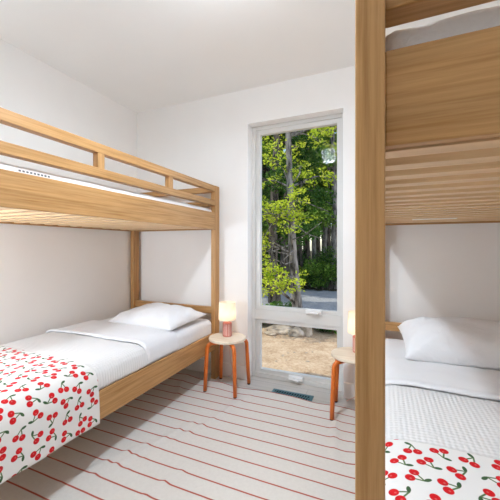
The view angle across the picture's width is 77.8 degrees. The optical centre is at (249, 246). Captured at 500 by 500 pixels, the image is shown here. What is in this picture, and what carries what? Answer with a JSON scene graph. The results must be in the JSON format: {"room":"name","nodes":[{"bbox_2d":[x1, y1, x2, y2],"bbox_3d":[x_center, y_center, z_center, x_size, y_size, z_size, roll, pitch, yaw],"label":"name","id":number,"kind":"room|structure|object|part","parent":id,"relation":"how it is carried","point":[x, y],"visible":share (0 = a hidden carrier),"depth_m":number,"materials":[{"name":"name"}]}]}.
{"room":"dormitory","nodes":[
{"label":"dormitory","id":0,"kind":"room"},
{"bbox_2d":[0,39,136,344],"bbox_3d":[-2.351,0.030,1.208,0.220,3.060,5.020,0,0,23],"label":"wall","id":1,"kind":"structure","parent":0,"point":[51,277],"depth_m":2.62,"materials":[{"name":"paint"}]},
{"bbox_2d":[0,0,499,112],"bbox_3d":[-0.567,-1.625,0.578,4.156,0.250,5.420,0,0,23],"label":"ceiling","id":2,"kind":"structure","parent":0,"point":[141,55],"depth_m":2.24,"materials":[{"name":"paint"}]},
{"bbox_2d":[177,369,354,409],"bbox_3d":[-0.586,1.320,0.532,4.156,0.120,5.320,0,0,23],"label":"floor","id":3,"kind":"structure","parent":0,"point":[321,395],"depth_m":2.80,"materials":[{"name":"grey wood"}]},
{"bbox_2d":[0,107,218,419],"bbox_3d":[-1.197,0.338,2.257,1.050,1.845,2.115,0,0,23],"label":"bunk bed","id":4,"kind":"object","parent":3,"relation":"on","point":[25,199],"visible":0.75,"depth_m":1.95,"materials":[{"name":"brown wood"}]},
{"bbox_3d":[-1.669,-0.247,2.458,0.022,0.159,1.955,0,0,23],"label":"rail","id":5,"kind":"part","parent":4,"relation":"part of","materials":[{"name":"brown wood"}]},
{"bbox_2d":[0,162,211,211],"bbox_3d":[-1.197,-0.286,2.257,0.988,0.172,1.989,0,0,23],"label":"mattress","id":6,"kind":"object","parent":4,"relation":"on","point":[5,166],"visible":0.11,"depth_m":1.71,"materials":[{"name":"white fabric"}]},
{"bbox_2d":[18,169,49,177],"bbox_3d":[-1.005,-0.342,1.449,0.001,0.008,0.142,0,0,23],"label":"print","id":7,"kind":"object","parent":6,"relation":"attached to","point":[26,171],"depth_m":1.45,"materials":[{"name":"grey"}]},
{"bbox_3d":[-0.725,-0.247,2.056,0.022,0.159,1.955,0,0,23],"label":"rail","id":8,"kind":"part","parent":4,"relation":"part of","materials":[{"name":"brown wood"}]},
{"bbox_3d":[-0.736,-0.556,2.061,0.047,0.053,1.955,0,0,23],"label":"guard rail","id":9,"kind":"part","parent":4,"relation":"part of","materials":[{"name":"brown wood"}]},
{"bbox_3d":[-0.736,-0.420,2.061,0.047,0.050,1.955,0,0,23],"label":"guard rail","id":10,"kind":"part","parent":4,"relation":"part of","materials":[{"name":"brown wood"}]},
{"bbox_3d":[-1.259,0.338,3.389,0.047,1.845,0.080,0,0,23],"label":"post","id":11,"kind":"part","parent":4,"relation":"part of","materials":[{"name":"brown wood"}]},
{"bbox_2d":[99,316,210,389],"bbox_3d":[-1.192,0.774,2.255,0.985,0.178,1.988,0,0,23],"label":"mattress","id":12,"kind":"object","parent":4,"relation":"on","point":[188,333],"visible":0.15,"depth_m":2.68,"materials":[{"name":"white fabric"}]},
{"bbox_2d":[2,332,146,388],"bbox_3d":[-1.369,0.736,1.841,1.018,0.143,1.046,0,0,23],"label":"coverlet","id":13,"kind":"object","parent":12,"relation":"on","point":[111,361],"visible":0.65,"depth_m":2.02,"materials":[{"name":"white fabric"}]},
{"bbox_2d":[0,345,99,483],"bbox_3d":[-1.428,0.811,1.637,1.042,0.329,0.614,0,0,23],"label":"blanket","id":14,"kind":"object","parent":13,"relation":"on","point":[47,401],"visible":1,"depth_m":1.51,"materials":[{"name":"white fabric"}]},
{"bbox_2d":[46,320,178,364],"bbox_3d":[-1.107,0.724,2.461,1.033,0.159,0.401,0,0,23],"label":"sheet","id":15,"kind":"object","parent":12,"relation":"on","point":[157,343],"visible":0.95,"depth_m":2.37,"materials":[{"name":"white fabric"}]},
{"bbox_2d":[109,302,205,330],"bbox_3d":[-0.823,0.603,2.790,0.700,0.154,0.499,0,0,26],"label":"pillow","id":16,"kind":"object","parent":12,"relation":"on","point":[162,316],"visible":0.95,"depth_m":2.64,"materials":[{"name":"white fabric"}]},
{"bbox_3d":[-0.725,0.895,2.056,0.022,0.160,1.955,0,0,23],"label":"rail","id":17,"kind":"part","parent":4,"relation":"part of","materials":[{"name":"brown wood"}]},
{"bbox_3d":[-0.800,0.610,3.188,0.956,0.064,0.030,0,0,23],"label":"head rail","id":18,"kind":"part","parent":4,"relation":"part of","materials":[{"name":"brown wood"}]},
{"bbox_3d":[-0.797,-0.555,3.196,0.956,0.053,0.050,0,0,23],"label":"guard rail","id":19,"kind":"part","parent":4,"relation":"part of","materials":[{"name":"brown wood"}]},
{"bbox_3d":[-0.797,-0.419,3.196,0.956,0.050,0.050,0,0,23],"label":"guard rail","id":20,"kind":"part","parent":4,"relation":"part of","materials":[{"name":"brown wood"}]},
{"bbox_3d":[-0.337,0.338,2.996,0.047,1.845,0.080,0,0,23],"label":"post","id":21,"kind":"part","parent":4,"relation":"part of","materials":[{"name":"brown wood"}]},
{"bbox_2d":[0,373,354,499],"bbox_3d":[-0.292,1.251,1.102,2.900,0.018,3.299,0,0,23],"label":"striped rug","id":22,"kind":"object","parent":3,"relation":"on","point":[176,440],"visible":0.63,"depth_m":1.87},
{"bbox_2d":[203,332,249,398],"bbox_3d":[-0.202,1.030,2.768,0.332,0.457,0.332,0,0,23],"label":"stool","id":23,"kind":"object","parent":22,"relation":"on","point":[217,338],"visible":0.95,"depth_m":2.69,"materials":[{"name":"brown wood"}]},
{"bbox_3d":[-0.327,1.037,2.718,0.170,0.420,0.034,0,0,-22],"label":"leg","id":24,"kind":"part","parent":23,"relation":"part of","materials":[{"name":"orange paint"}]},
{"bbox_3d":[-0.252,1.037,2.894,0.034,0.420,0.170,0,0,-22],"label":"leg","id":25,"kind":"part","parent":23,"relation":"part of","materials":[{"name":"orange paint"}]},
{"bbox_2d":[219,301,235,375],"bbox_3d":[-0.184,0.873,2.845,0.160,0.752,0.267,0,0,23],"label":"table lamp","id":26,"kind":"object","parent":23,"relation":"on","point":[227,309],"visible":0.93,"depth_m":2.75,"materials":[{"name":"pink ceramic"}]},
{"bbox_3d":[-0.205,0.575,2.794,0.157,0.156,0.157,0,0,23],"label":"lamp shade","id":27,"kind":"part","parent":26,"relation":"part of","materials":[{"name":"fabric"}]},
{"bbox_3d":[-0.202,0.814,2.768,0.332,0.025,0.332,0,0,23],"label":"seat","id":28,"kind":"part","parent":23,"relation":"part of","materials":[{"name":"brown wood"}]},
{"bbox_3d":[-0.151,1.037,2.643,0.034,0.420,0.170,0,0,-22],"label":"leg","id":29,"kind":"part","parent":23,"relation":"part of","materials":[{"name":"orange paint"}]},
{"bbox_3d":[-0.076,1.037,2.819,0.170,0.420,0.034,0,0,-22],"label":"leg","id":30,"kind":"part","parent":23,"relation":"part of","materials":[{"name":"orange paint"}]},
{"bbox_2d":[330,347,354,420],"bbox_3d":[0.780,1.030,2.331,0.332,0.457,0.332,0,0,21],"label":"stool","id":31,"kind":"object","parent":22,"relation":"on","point":[341,355],"visible":0.52,"depth_m":2.25,"materials":[{"name":"brown wood"}]},
{"bbox_3d":[0.657,1.037,2.276,0.170,0.420,0.034,0,0,-24],"label":"leg","id":32,"kind":"part","parent":31,"relation":"part of","materials":[{"name":"orange paint"}]},
{"bbox_3d":[0.726,1.037,2.454,0.034,0.420,0.170,0,0,-24],"label":"leg","id":33,"kind":"part","parent":31,"relation":"part of","materials":[{"name":"orange paint"}]},
{"bbox_3d":[0.780,0.814,2.331,0.332,0.025,0.332,0,0,21],"label":"seat","id":34,"kind":"part","parent":31,"relation":"part of","materials":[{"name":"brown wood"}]},
{"bbox_2d":[346,310,354,400],"bbox_3d":[0.834,0.875,2.407,0.157,0.756,0.251,0,0,11],"label":"table lamp","id":35,"kind":"object","parent":31,"relation":"on","point":[351,314],"visible":0.22,"depth_m":2.33,"materials":[{"name":"pink ceramic"}]},
{"bbox_3d":[0.825,0.575,2.361,0.157,0.156,0.157,0,0,23],"label":"lamp shade","id":36,"kind":"part","parent":35,"relation":"part of","materials":[{"name":"fabric"}]},
{"bbox_2d":[271,388,313,401],"bbox_3d":[0.353,1.257,2.629,0.356,0.006,0.114,0,0,23],"label":"floor vent","id":37,"kind":"object","parent":3,"relation":"in","point":[294,394],"visible":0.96,"depth_m":2.64,"materials":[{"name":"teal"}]},
{"bbox_2d":[355,0,499,499],"bbox_3d":[1.074,0.338,1.290,1.050,1.845,2.115,0,0,23],"label":"bunk bed","id":38,"kind":"object","parent":3,"relation":"on","point":[427,114],"visible":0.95,"depth_m":0.51,"materials":[{"name":"brown wood"}]},
{"bbox_3d":[0.214,0.338,0.550,0.047,1.845,0.080,0,0,23],"label":"post","id":39,"kind":"part","parent":38,"relation":"part of","materials":[{"name":"brown wood"}]},
{"bbox_3d":[1.471,0.610,2.221,0.956,0.064,0.030,0,0,23],"label":"head rail","id":40,"kind":"part","parent":38,"relation":"part of","materials":[{"name":"brown wood"}]},
{"bbox_2d":[385,338,408,385],"bbox_3d":[1.069,0.774,1.292,0.986,0.178,1.988,0,0,23],"label":"mattress","id":41,"kind":"object","parent":38,"relation":"on","point":[394,348],"visible":0.06,"depth_m":2.10,"materials":[{"name":"white fabric"}]},
{"bbox_2d":[385,384,499,458],"bbox_3d":[0.895,0.736,0.877,1.004,0.144,1.045,0,0,23],"label":"coverlet","id":42,"kind":"object","parent":41,"relation":"on","point":[469,424],"visible":0.48,"depth_m":1.21,"materials":[{"name":"white fabric"}]},
{"bbox_2d":[385,439,499,499],"bbox_3d":[0.781,0.804,0.657,1.028,0.313,0.540,0,0,23],"label":"blanket","id":43,"kind":"object","parent":42,"relation":"on","point":[414,470],"visible":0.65,"depth_m":0.89,"materials":[{"name":"white fabric"}]},
{"bbox_2d":[385,358,499,400],"bbox_3d":[1.159,0.725,1.497,1.021,0.160,0.397,0,0,23],"label":"sheet","id":44,"kind":"object","parent":41,"relation":"on","point":[462,380],"visible":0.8,"depth_m":1.55,"materials":[{"name":"white fabric"}]},
{"bbox_2d":[397,316,499,370],"bbox_3d":[1.349,0.566,1.893,0.780,0.233,0.516,0,0,21],"label":"pillow","id":45,"kind":"object","parent":41,"relation":"on","point":[468,342],"visible":0.95,"depth_m":1.77,"materials":[{"name":"white fabric"}]},
{"bbox_3d":[0.674,-0.419,0.351,0.956,0.050,0.050,0,0,23],"label":"guard rail","id":46,"kind":"part","parent":38,"relation":"part of","materials":[{"name":"brown wood"}]},
{"bbox_2d":[385,5,499,51],"bbox_3d":[1.074,-0.302,1.291,0.985,0.210,1.993,0,0,23],"label":"mattress","id":47,"kind":"object","parent":38,"relation":"on","point":[476,20],"visible":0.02,"depth_m":0.53,"materials":[{"name":"white fabric"}]},
{"bbox_2d":[137,66,499,383],"bbox_3d":[0.417,0.030,2.888,3.996,3.060,0.240,0,0,23],"label":"wall","id":48,"kind":"structure","parent":0,"point":[432,270],"depth_m":2.95,"materials":[{"name":"paint"}]},
{"bbox_2d":[184,358,354,399],"bbox_3d":[0.366,1.195,2.770,3.556,0.130,0.016,0,0,23],"label":"baseboard","id":49,"kind":"structure","parent":48,"relation":"attached to","point":[349,388],"depth_m":2.99,"materials":[{"name":"white paint"}]},
{"bbox_2d":[247,107,343,396],"bbox_3d":[0.400,0.043,2.819,0.882,2.432,0.099,0,0,23],"label":"trim","id":50,"kind":"structure","parent":48,"relation":"attached to","point":[250,126],"depth_m":2.96,"materials":[{"name":"white"}]},
{"bbox_2d":[252,113,342,391],"bbox_3d":[0.422,0.043,2.873,0.882,2.433,0.122,0,0,23],"label":"window","id":51,"kind":"structure","parent":48,"relation":"in","point":[291,316],"depth_m":2.90,"materials":[{"name":"white plastic"}]},
{"bbox_3d":[0.413,1.210,2.840,0.135,0.044,0.053,0,0,23],"label":"handle","id":52,"kind":"part","parent":51,"relation":"part of","materials":[{"name":"white plastic"}]},
{"bbox_3d":[0.440,0.958,2.895,0.807,0.515,0.048,0,0,23],"label":"sash","id":53,"kind":"part","parent":51,"relation":"part of","materials":[{"name":"white plastic"}]},
{"bbox_3d":[0.440,-0.264,2.895,0.807,1.738,0.048,0,0,23],"label":"sash","id":54,"kind":"part","parent":51,"relation":"part of","materials":[{"name":"white plastic"}]},
{"bbox_3d":[0.565,0.583,2.775,0.145,0.045,0.053,0,0,23],"label":"handle","id":55,"kind":"part","parent":51,"relation":"part of","materials":[{"name":"white plastic"}]},
{"label":"outside","id":56,"kind":"structure","parent":0,"visible":0},
{"bbox_2d":[262,251,336,377],"bbox_3d":[4.303,0.997,18.020,41.800,1.194,30.670,0,0,23],"label":"ground","id":57,"kind":"structure","parent":56,"point":[321,360],"depth_m":4.89,"materials":[{"name":"beige sand"}]},
{"bbox_2d":[263,153,271,253],"bbox_3d":[0.791,-4.747,15.682,3.920,12.371,3.795,0,0,-30],"label":"tree","id":58,"kind":"object","parent":57,"relation":"on","point":[263,153],"visible":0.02,"depth_m":15.57,"materials":[{"name":"green plant"}]},
{"bbox_2d":[264,331,275,335],"bbox_3d":[0.355,1.532,5.556,0.167,0.059,0.259,0,0,-43],"label":"rock","id":59,"kind":"object","parent":57,"relation":"on","point":[270,333],"visible":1,"depth_m":5.49,"materials":[{"name":"beige stone"}]},
{"bbox_2d":[262,246,279,270],"bbox_3d":[0.628,0.687,12.568,1.419,1.760,1.733,0,0,23],"label":"shrub","id":60,"kind":"object","parent":57,"relation":"on","point":[263,246],"visible":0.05,"depth_m":12.30,"materials":[{"name":"green plant"}]},
{"bbox_2d":[266,244,280,266],"bbox_3d":[1.025,0.682,12.692,1.210,1.691,1.262,0,0,23],"label":"shrub","id":61,"kind":"object","parent":57,"relation":"on","point":[279,255],"visible":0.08,"depth_m":12.29,"materials":[{"name":"green plant"}]},
{"bbox_2d":[266,325,290,334],"bbox_3d":[0.549,1.500,5.699,0.509,0.141,0.354,0,0,15],"label":"rock","id":62,"kind":"object","parent":57,"relation":"on","point":[278,329],"visible":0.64,"depth_m":5.58,"materials":[{"name":"beige stone"}]},
{"bbox_2d":[263,134,294,241],"bbox_3d":[0.594,-4.135,12.670,3.327,11.390,2.813,0,0,23],"label":"tree","id":63,"kind":"object","parent":57,"relation":"on","point":[267,169],"visible":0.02,"depth_m":12.63,"materials":[{"name":"green plant"}]},
{"bbox_2d":[262,136,296,285],"bbox_3d":[0.312,-2.944,12.537,3.509,9.058,3.013,0,0,23],"label":"tree","id":64,"kind":"object","parent":57,"relation":"on","point":[265,149],"visible":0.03,"depth_m":12.07,"materials":[{"name":"green plant"}]},
{"bbox_2d":[272,301,291,306],"bbox_3d":[0.753,1.369,6.866,0.659,0.409,0.652,0,0,23],"label":"shrub","id":65,"kind":"object","parent":57,"relation":"on","point":[280,303],"visible":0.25,"depth_m":6.77,"materials":[{"name":"green plant"}]},
{"bbox_2d":[263,130,309,236],"bbox_3d":[1.513,-4.801,14.002,4.044,12.563,4.278,0,0,-17],"label":"tree","id":66,"kind":"object","parent":57,"relation":"on","point":[309,130],"visible":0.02,"depth_m":13.92,"materials":[{"name":"green plant"}]},
{"bbox_2d":[288,327,304,336],"bbox_3d":[0.839,1.478,5.458,0.343,0.139,0.335,0,0,-21],"label":"rock","id":67,"kind":"object","parent":57,"relation":"on","point":[293,332],"visible":0.86,"depth_m":5.37,"materials":[{"name":"grey stone"}]},
{"bbox_2d":[262,130,331,285],"bbox_3d":[1.993,-3.557,12.025,3.657,10.209,3.185,0,0,23],"label":"tree","id":68,"kind":"object","parent":57,"relation":"on","point":[300,259],"visible":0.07,"depth_m":12.04,"materials":[{"name":"green plant"}]},
{"bbox_2d":[289,249,308,273],"bbox_3d":[1.608,0.732,12.391,1.465,1.574,1.168,0,0,23],"label":"shrub","id":69,"kind":"object","parent":57,"relation":"on","point":[303,255],"visible":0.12,"depth_m":12.25,"materials":[{"name":"green plant"}]},
{"bbox_2d":[262,126,336,327],"bbox_3d":[0.855,-1.900,6.064,4.225,7.097,4.068,0,0,23],"label":"broadleaf tree","id":70,"kind":"object","parent":57,"relation":"on","point":[296,299],"visible":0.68,"depth_m":5.92,"materials":[{"name":"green plant"}]},
{"bbox_2d":[262,133,336,302],"bbox_3d":[0.975,-3.015,8.684,2.903,9.264,3.522,0,0,23],"label":"tree","id":71,"kind":"object","parent":57,"relation":"on","point":[306,152],"visible":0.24,"depth_m":8.21,"materials":[{"name":"green plant"}]},
{"bbox_2d":[262,132,336,290],"bbox_3d":[1.394,-3.969,11.537,3.466,11.227,3.120,0,0,25],"label":"tree","id":72,"kind":"object","parent":57,"relation":"on","point":[283,256],"visible":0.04,"depth_m":11.27,"materials":[{"name":"green plant"}]},
{"bbox_2d":[283,154,320,262],"bbox_3d":[3.269,-5.821,16.283,4.130,14.267,4.010,0,0,14],"label":"tree","id":73,"kind":"object","parent":57,"relation":"on","point":[318,247],"visible":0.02,"depth_m":16.53,"materials":[{"name":"green plant"}]},
{"bbox_2d":[301,327,311,336],"bbox_3d":[1.008,1.450,5.465,0.202,0.222,0.188,0,0,-20],"label":"rock","id":74,"kind":"object","parent":57,"relation":"on","point":[307,331],"visible":0.57,"depth_m":5.39,"materials":[{"name":"grey stone"}]},
{"bbox_2d":[278,125,335,284],"bbox_3d":[2.322,-3.084,12.173,2.992,9.312,3.122,0,0,-15],"label":"tree","id":75,"kind":"object","parent":57,"relation":"on","point":[281,192],"visible":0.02,"depth_m":11.92,"materials":[{"name":"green plant"}]},
{"bbox_2d":[298,263,326,288],"bbox_3d":[2.192,1.088,11.494,1.430,0.964,1.514,0,0,23],"label":"shrub","id":76,"kind":"object","parent":57,"relation":"on","point":[308,269],"visible":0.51,"depth_m":11.14,"materials":[{"name":"green plant"}]},
{"bbox_2d":[303,269,326,288],"bbox_3d":[2.386,1.165,11.420,0.931,0.815,0.973,0,0,23],"label":"shrub","id":77,"kind":"object","parent":57,"relation":"on","point":[316,276],"visible":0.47,"depth_m":11.23,"materials":[{"name":"green plant"}]},
{"bbox_2d":[295,126,336,288],"bbox_3d":[2.770,-3.043,11.004,3.025,9.257,2.897,0,0,23],"label":"tree","id":78,"kind":"object","parent":57,"relation":"on","point":[332,164],"visible":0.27,"depth_m":11.17,"materials":[{"name":"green plant"}]},
{"bbox_2d":[295,129,336,254],"bbox_3d":[3.300,-3.663,13.018,3.547,10.335,2.634,0,0,23],"label":"tree","id":79,"kind":"object","parent":57,"relation":"on","point":[324,242],"visible":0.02,"depth_m":12.44,"materials":[{"name":"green plant"}]},
{"bbox_2d":[302,256,336,289],"bbox_3d":[2.650,0.932,11.181,1.455,1.288,1.501,0,0,23],"label":"shrub","id":80,"kind":"object","parent":57,"relation":"on","point":[321,261],"visible":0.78,"depth_m":11.00,"materials":[{"name":"green plant"}]},
{"bbox_2d":[303,125,336,263],"bbox_3d":[2.251,-4.736,14.214,4.769,12.424,3.286,0,0,23],"label":"tree","id":81,"kind":"object","parent":57,"relation":"on","point":[306,247],"visible":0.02,"depth_m":13.78,"materials":[{"name":"green plant"}]},
{"bbox_2d":[312,246,336,289],"bbox_3d":[2.829,0.760,11.265,1.194,1.632,1.254,0,0,-13],"label":"shrub","id":82,"kind":"object","parent":57,"relation":"on","point":[327,250],"visible":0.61,"depth_m":11.14,"materials":[{"name":"green plant"}]},
{"bbox_2d":[317,249,336,283],"bbox_3d":[3.140,0.726,11.488,1.327,1.653,1.403,0,0,23],"label":"shrub","id":83,"kind":"object","parent":57,"relation":"on","point":[334,249],"visible":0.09,"depth_m":11.24,"materials":[{"name":"green plant"}]},
{"bbox_2d":[318,135,336,255],"bbox_3d":[3.402,-4.780,14.197,3.472,12.447,4.396,0,0,23],"label":"tree","id":84,"kind":"object","parent":57,"relation":"on","point":[329,229],"visible":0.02,"depth_m":14.02,"materials":[{"name":"green plant"}]}
]}

